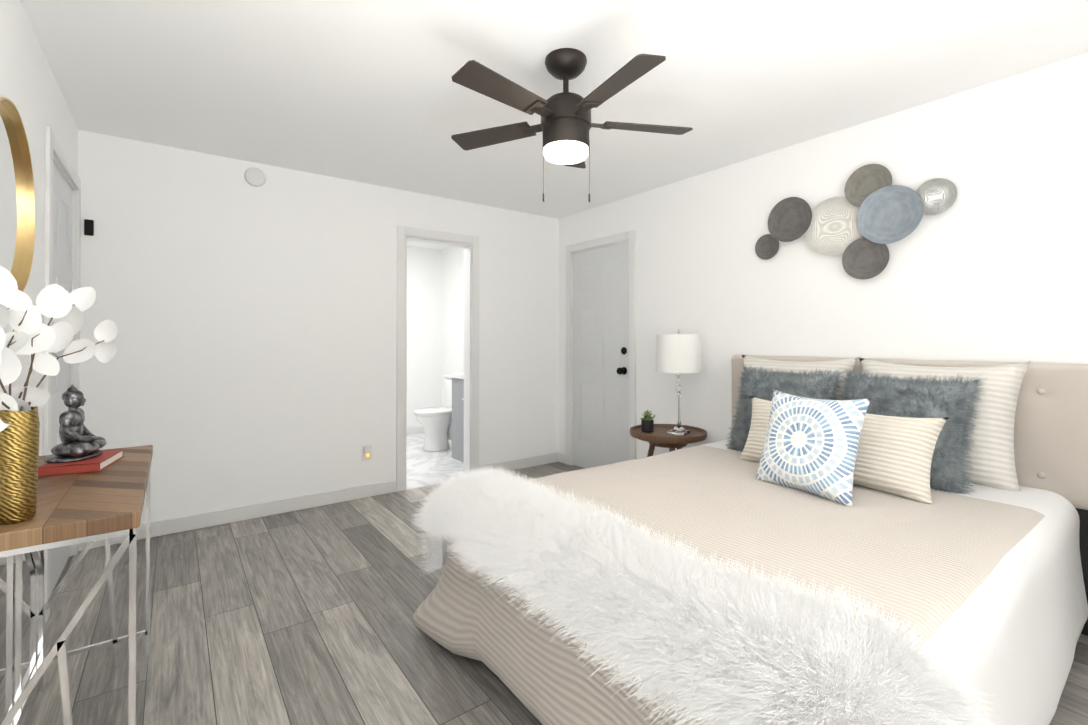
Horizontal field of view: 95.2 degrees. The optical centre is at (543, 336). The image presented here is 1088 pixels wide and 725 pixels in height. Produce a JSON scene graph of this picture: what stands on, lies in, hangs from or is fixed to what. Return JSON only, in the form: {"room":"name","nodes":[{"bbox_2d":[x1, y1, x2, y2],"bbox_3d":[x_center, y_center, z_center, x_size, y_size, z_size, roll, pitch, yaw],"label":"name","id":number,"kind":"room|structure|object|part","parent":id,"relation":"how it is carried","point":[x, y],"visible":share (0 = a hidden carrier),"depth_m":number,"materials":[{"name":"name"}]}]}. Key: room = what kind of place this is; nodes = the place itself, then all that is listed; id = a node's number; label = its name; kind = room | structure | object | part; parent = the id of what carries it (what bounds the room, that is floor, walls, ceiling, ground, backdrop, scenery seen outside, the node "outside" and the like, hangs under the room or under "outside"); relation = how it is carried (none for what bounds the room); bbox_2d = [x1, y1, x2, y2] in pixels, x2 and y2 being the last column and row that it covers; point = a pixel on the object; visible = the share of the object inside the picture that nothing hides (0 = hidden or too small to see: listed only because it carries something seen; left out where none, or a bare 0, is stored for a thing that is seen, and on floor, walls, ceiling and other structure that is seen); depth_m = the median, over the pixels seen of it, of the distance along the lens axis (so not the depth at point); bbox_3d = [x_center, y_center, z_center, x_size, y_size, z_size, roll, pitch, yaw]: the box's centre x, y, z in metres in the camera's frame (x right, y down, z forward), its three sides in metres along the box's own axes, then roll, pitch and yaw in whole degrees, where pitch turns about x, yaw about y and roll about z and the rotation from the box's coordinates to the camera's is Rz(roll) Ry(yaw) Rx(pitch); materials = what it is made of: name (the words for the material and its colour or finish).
{"room":"bedroom","nodes":[
{"label":"bedroom","id":0,"kind":"room"},
{"bbox_2d":[0,0,77,610],"bbox_3d":[-1.349,0.005,0.971,0.120,2.400,4.790,0,-1,-37],"label":"wall","id":1,"kind":"structure","parent":0,"point":[30,89],"depth_m":1.96,"materials":[{"name":"white paint"}]},
{"bbox_2d":[0,97,34,291],"bbox_3d":[-1.697,-0.431,1.570,0.032,0.614,0.614,0,-1,-37],"label":"round mirror","id":2,"kind":"object","parent":1,"relation":"attached to","point":[17,215],"visible":0.79,"depth_m":1.68,"materials":[{"name":"gold metal"}]},
{"bbox_2d":[0,102,25,281],"bbox_3d":[-1.706,-0.431,1.563,0.009,0.598,0.598,0,-1,-37],"label":"mirror glass","id":3,"kind":"object","parent":2,"relation":"attached to","point":[12,142],"depth_m":1.65,"materials":[{"name":"white"}]},
{"bbox_2d":[37,601,45,640],"bbox_3d":[-1.027,1.155,0.643,0.014,0.095,3.650,0,-1,-37],"label":"baseboard","id":4,"kind":"structure","parent":1,"relation":"attached to","point":[44,601],"depth_m":2.05,"materials":[{"name":"white paint"}]},
{"bbox_2d":[50,162,72,595],"bbox_3d":[-2.416,0.194,2.451,0.036,2.026,0.748,0,-1,-37],"label":"door","id":5,"kind":"structure","parent":1,"relation":"in","point":[62,251],"depth_m":2.48,"materials":[{"name":"white paint"}]},
{"bbox_2d":[43,126,80,621],"bbox_3d":[-2.401,0.160,2.453,0.066,2.110,0.885,0,-1,-37],"label":"door frame","id":6,"kind":"structure","parent":1,"relation":"attached to","point":[53,148],"depth_m":2.16,"materials":[{"name":"white paint"}]},
{"bbox_2d":[78,130,558,522],"bbox_3d":[-1.294,0.026,3.925,3.500,2.400,0.120,0,-1,-37],"label":"wall","id":7,"kind":"structure","parent":0,"point":[253,360],"depth_m":3.41,"materials":[{"name":"white paint"}]},
{"bbox_2d":[84,219,93,235],"bbox_3d":[-2.615,-0.627,2.857,0.040,0.090,0.019,0,-1,-37],"label":"bracket","id":8,"kind":"object","parent":7,"relation":"attached to","point":[88,227],"visible":1,"depth_m":2.85,"materials":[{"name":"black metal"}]},
{"bbox_2d":[79,480,396,550],"bbox_3d":[-1.912,1.174,3.373,1.860,0.095,0.014,0,-1,-37],"label":"baseboard","id":9,"kind":"structure","parent":7,"relation":"attached to","point":[198,521],"depth_m":3.33,"materials":[{"name":"white paint"}]},
{"bbox_2d":[244,167,265,186],"bbox_3d":[-1.945,-1.078,3.351,0.128,0.128,0.034,0,-1,-37],"label":"smoke detector","id":10,"kind":"object","parent":7,"relation":"attached to","point":[254,176],"visible":0.98,"depth_m":3.34,"materials":[{"name":"white plastic"}]},
{"bbox_2d":[362,445,371,460],"bbox_3d":[-1.342,0.887,3.782,0.070,0.115,0.042,0,-1,-37],"label":"electrical outlet plate","id":11,"kind":"object","parent":7,"relation":"attached to","point":[366,452],"visible":1,"depth_m":3.78,"materials":[{"name":"white plastic"}]},
{"bbox_2d":[396,225,478,491],"bbox_3d":[-0.905,0.173,4.205,0.740,2.110,0.136,0,-1,-37],"label":"door frame","id":12,"kind":"structure","parent":7,"relation":"attached to","point":[401,391],"depth_m":4.28,"materials":[{"name":"white paint"}]},
{"bbox_2d":[479,452,560,471],"bbox_3d":[-0.212,1.183,4.640,0.900,0.095,0.014,0,-1,-37],"label":"baseboard","id":13,"kind":"structure","parent":7,"relation":"attached to","point":[515,464],"depth_m":4.67,"materials":[{"name":"white paint"}]},
{"bbox_2d":[407,246,441,426],"bbox_3d":[-2.238,0.041,6.028,2.100,2.400,0.120,0,-1,-37],"label":"wall","id":14,"kind":"structure","parent":0,"point":[424,327],"depth_m":6.46,"materials":[{"name":"white paint"}]},
{"bbox_2d":[407,425,424,434],"bbox_3d":[-2.186,1.193,5.975,2.070,0.095,0.014,0,-1,-37],"label":"baseboard","id":15,"kind":"structure","parent":14,"relation":"attached to","point":[414,429],"depth_m":6.37,"materials":[{"name":"white paint"}]},
{"bbox_2d":[442,246,463,406],"bbox_3d":[-0.712,0.039,5.837,0.120,2.400,2.250,0,-1,-37],"label":"wall","id":16,"kind":"structure","parent":0,"point":[452,309],"depth_m":6.35,"materials":[{"name":"white paint"}]},
{"bbox_2d":[11,433,1087,724],"bbox_3d":[-0.535,1.248,2.898,3.740,0.060,6.920,0,-1,-37],"label":"floor","id":17,"kind":"structure","parent":0,"point":[297,618],"depth_m":2.04,"materials":[{"name":"grey wood"}]},
{"bbox_2d":[0,445,152,724],"bbox_3d":[-1.340,0.808,1.428,0.312,0.800,0.920,0,-1,-37],"label":"console","id":18,"kind":"object","parent":17,"relation":"on","point":[106,504],"visible":0.75,"depth_m":1.34,"materials":[{"name":"brown wood"}]},
{"bbox_3d":[-1.463,0.783,1.336,0.005,0.649,0.896,0,-1,-37],"label":"panel","id":19,"kind":"part","parent":18,"relation":"part of","materials":[{"name":"metal"}]},
{"bbox_2d":[0,266,117,524],"bbox_3d":[-1.220,0.128,1.219,0.223,0.556,0.667,0,-1,-37],"label":"vase","id":20,"kind":"object","parent":18,"relation":"on","point":[33,335],"visible":1,"depth_m":1.14,"materials":[{"name":"gold metal"}]},
{"bbox_2d":[38,449,123,476],"bbox_3d":[-1.455,0.396,1.570,0.145,0.026,0.210,0,0,-25],"label":"book","id":21,"kind":"object","parent":18,"relation":"on","point":[104,459],"visible":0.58,"depth_m":1.50,"materials":[{"name":"red paper"}]},
{"bbox_2d":[44,384,106,462],"bbox_3d":[-1.481,0.266,1.571,0.141,0.231,0.178,0,-1,-37],"label":"buddha","id":22,"kind":"object","parent":21,"relation":"on","point":[80,441],"visible":1,"depth_m":1.54,"materials":[{"name":"grey metal"}]},
{"bbox_2d":[414,374,451,451],"bbox_3d":[-1.068,0.837,5.535,0.776,0.800,0.440,0,-1,-37],"label":"toilet","id":23,"kind":"object","parent":17,"relation":"on","point":[435,423],"visible":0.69,"depth_m":5.35,"materials":[{"name":"white ceramic"}]},
{"bbox_2d":[449,373,463,462],"bbox_3d":[-0.539,0.698,4.995,0.599,1.070,0.640,0,-1,-37],"label":"bathroom vanity","id":24,"kind":"object","parent":17,"relation":"on","point":[458,416],"visible":0.25,"depth_m":4.95,"materials":[{"name":"grey"}]},
{"bbox_2d":[630,424,706,456],"bbox_3d":[0.869,0.940,3.486,0.528,0.570,0.528,0,-1,-37],"label":"nightstand","id":25,"kind":"object","parent":17,"relation":"on","point":[659,436],"visible":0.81,"depth_m":3.38,"materials":[{"name":"brown wood"}]},
{"bbox_2d":[640,410,655,432],"bbox_3d":[0.749,0.597,3.533,0.128,0.158,0.117,0,-1,-37],"label":"plant","id":26,"kind":"object","parent":25,"relation":"on","point":[647,423],"visible":1,"depth_m":3.51,"materials":[{"name":"green plant"}]},
{"bbox_3d":[0.737,0.634,3.539,0.086,0.084,0.086,0,-1,-37],"label":"pot","id":27,"kind":"part","parent":26,"relation":"part of","materials":[{"name":"black ceramic"}]},
{"bbox_2d":[656,329,701,435],"bbox_3d":[0.941,0.312,3.469,0.316,0.728,0.316,0,-1,-37],"label":"lamp","id":28,"kind":"object","parent":25,"relation":"on","point":[678,354],"visible":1,"depth_m":3.35,"materials":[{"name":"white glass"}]},
{"bbox_3d":[0.941,0.116,3.470,0.316,0.260,0.316,0,-1,-37],"label":"lamp shade","id":29,"kind":"part","parent":28,"relation":"part of","materials":[{"name":"white fabric"}]},
{"bbox_2d":[411,354,1087,724],"bbox_3d":[0.862,0.657,2.038,2.265,1.110,1.724,0,-1,-37],"label":"bed","id":30,"kind":"object","parent":17,"relation":"on","point":[851,542],"visible":1,"depth_m":1.52,"materials":[{"name":"beige fabric"}]},
{"bbox_2d":[411,464,1004,724],"bbox_3d":[0.137,0.781,1.463,0.327,0.363,1.670,0,-1,-37],"label":"fur throw","id":31,"kind":"object","parent":30,"relation":"on","point":[554,660],"depth_m":1.11,"materials":[{"name":"white fur"}]},
{"bbox_2d":[739,396,771,462],"bbox_3d":[1.216,0.480,2.413,0.159,0.360,0.520,30,-19,-36],"label":"pillow","id":32,"kind":"object","parent":30,"relation":"on","point":[761,406],"depth_m":2.50,"materials":[{"name":"beige fabric"}]},
{"bbox_2d":[853,413,949,504],"bbox_3d":[1.371,0.478,2.104,0.158,0.360,0.520,28,-15,-29],"label":"pillow","id":33,"kind":"object","parent":30,"relation":"on","point":[894,456],"depth_m":1.95,"materials":[{"name":"beige fabric"}]},
{"bbox_3d":[1.756,0.417,2.667,0.080,0.600,1.640,0,-1,-37],"label":"headboard","id":34,"kind":"part","parent":30,"relation":"part of","materials":[{"name":"beige fabric"}]},
{"bbox_3d":[0.924,0.952,2.043,2.085,0.520,1.620,0,-1,-37],"label":"frame","id":35,"kind":"part","parent":30,"relation":"part of","materials":[{"name":"grey"}]},
{"bbox_2d":[20,0,1087,249],"bbox_3d":[-0.571,-1.231,2.964,3.740,0.100,7.040,0,-1,-37],"label":"ceiling","id":36,"kind":"structure","parent":0,"point":[364,90],"depth_m":2.24,"materials":[{"name":"white paint"}]},
{"bbox_2d":[451,48,692,201],"bbox_3d":[0.093,-0.882,2.101,1.086,0.610,1.080,0,-1,-37],"label":"fan","id":37,"kind":"object","parent":36,"relation":"hanging from","point":[565,125],"visible":1,"depth_m":2.04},
{"bbox_3d":[-0.218,-0.920,2.265,0.286,0.032,0.445,0,-1,-37],"label":"blade","id":38,"kind":"part","parent":37,"relation":"part of","materials":[{"name":"grey"}]},
{"bbox_3d":[-0.126,-0.922,1.880,0.471,0.032,0.176,0,-1,-37],"label":"blade","id":39,"kind":"part","parent":37,"relation":"part of","materials":[{"name":"grey"}]},
{"bbox_2d":[543,140,587,164],"bbox_3d":[0.094,-0.779,2.128,0.192,0.047,0.192,0,-1,-37],"label":"diffuser","id":40,"kind":"object","parent":37,"relation":"attached to","point":[565,152],"depth_m":2.07,"materials":[{"name":"white glass"}]},
{"bbox_3d":[0.137,-0.918,2.468,0.376,0.032,0.384,0,-1,-37],"label":"blade","id":41,"kind":"part","parent":37,"relation":"part of","materials":[{"name":"grey"}]},
{"bbox_3d":[0.244,-0.923,1.834,0.164,0.032,0.470,0,-1,-37],"label":"blade","id":42,"kind":"part","parent":37,"relation":"part of","materials":[{"name":"grey"}]},
{"bbox_3d":[0.429,-0.920,2.182,0.449,0.032,0.275,0,-1,-37],"label":"blade","id":43,"kind":"part","parent":37,"relation":"part of","materials":[{"name":"grey"}]},
{"bbox_2d":[559,53,1087,464],"bbox_3d":[1.553,0.020,3.135,0.120,2.400,4.790,0,-1,-37],"label":"wall","id":44,"kind":"structure","parent":0,"point":[990,263],"depth_m":2.64,"materials":[{"name":"white paint"}]},
{"bbox_2d":[573,241,628,467],"bbox_3d":[0.486,0.208,4.453,0.108,2.026,0.748,0,-1,-37],"label":"closet door","id":45,"kind":"structure","parent":44,"relation":"in","point":[600,356],"depth_m":4.45,"materials":[{"name":"white paint"}]},
{"bbox_2d":[566,230,635,465],"bbox_3d":[0.505,0.175,4.467,0.066,2.110,0.900,0,-1,-37],"label":"door frame","id":46,"kind":"structure","parent":44,"relation":"attached to","point":[630,236],"depth_m":4.29,"materials":[{"name":"white paint"}]},
{"bbox_2d":[755,164,956,278],"bbox_3d":[1.679,-0.619,2.807,0.074,0.618,1.040,0,-1,-37],"label":"discs","id":47,"kind":"object","parent":44,"relation":"attached to","point":[876,209],"visible":1,"depth_m":2.71,"materials":[{"name":"silver metal"}]}
]}

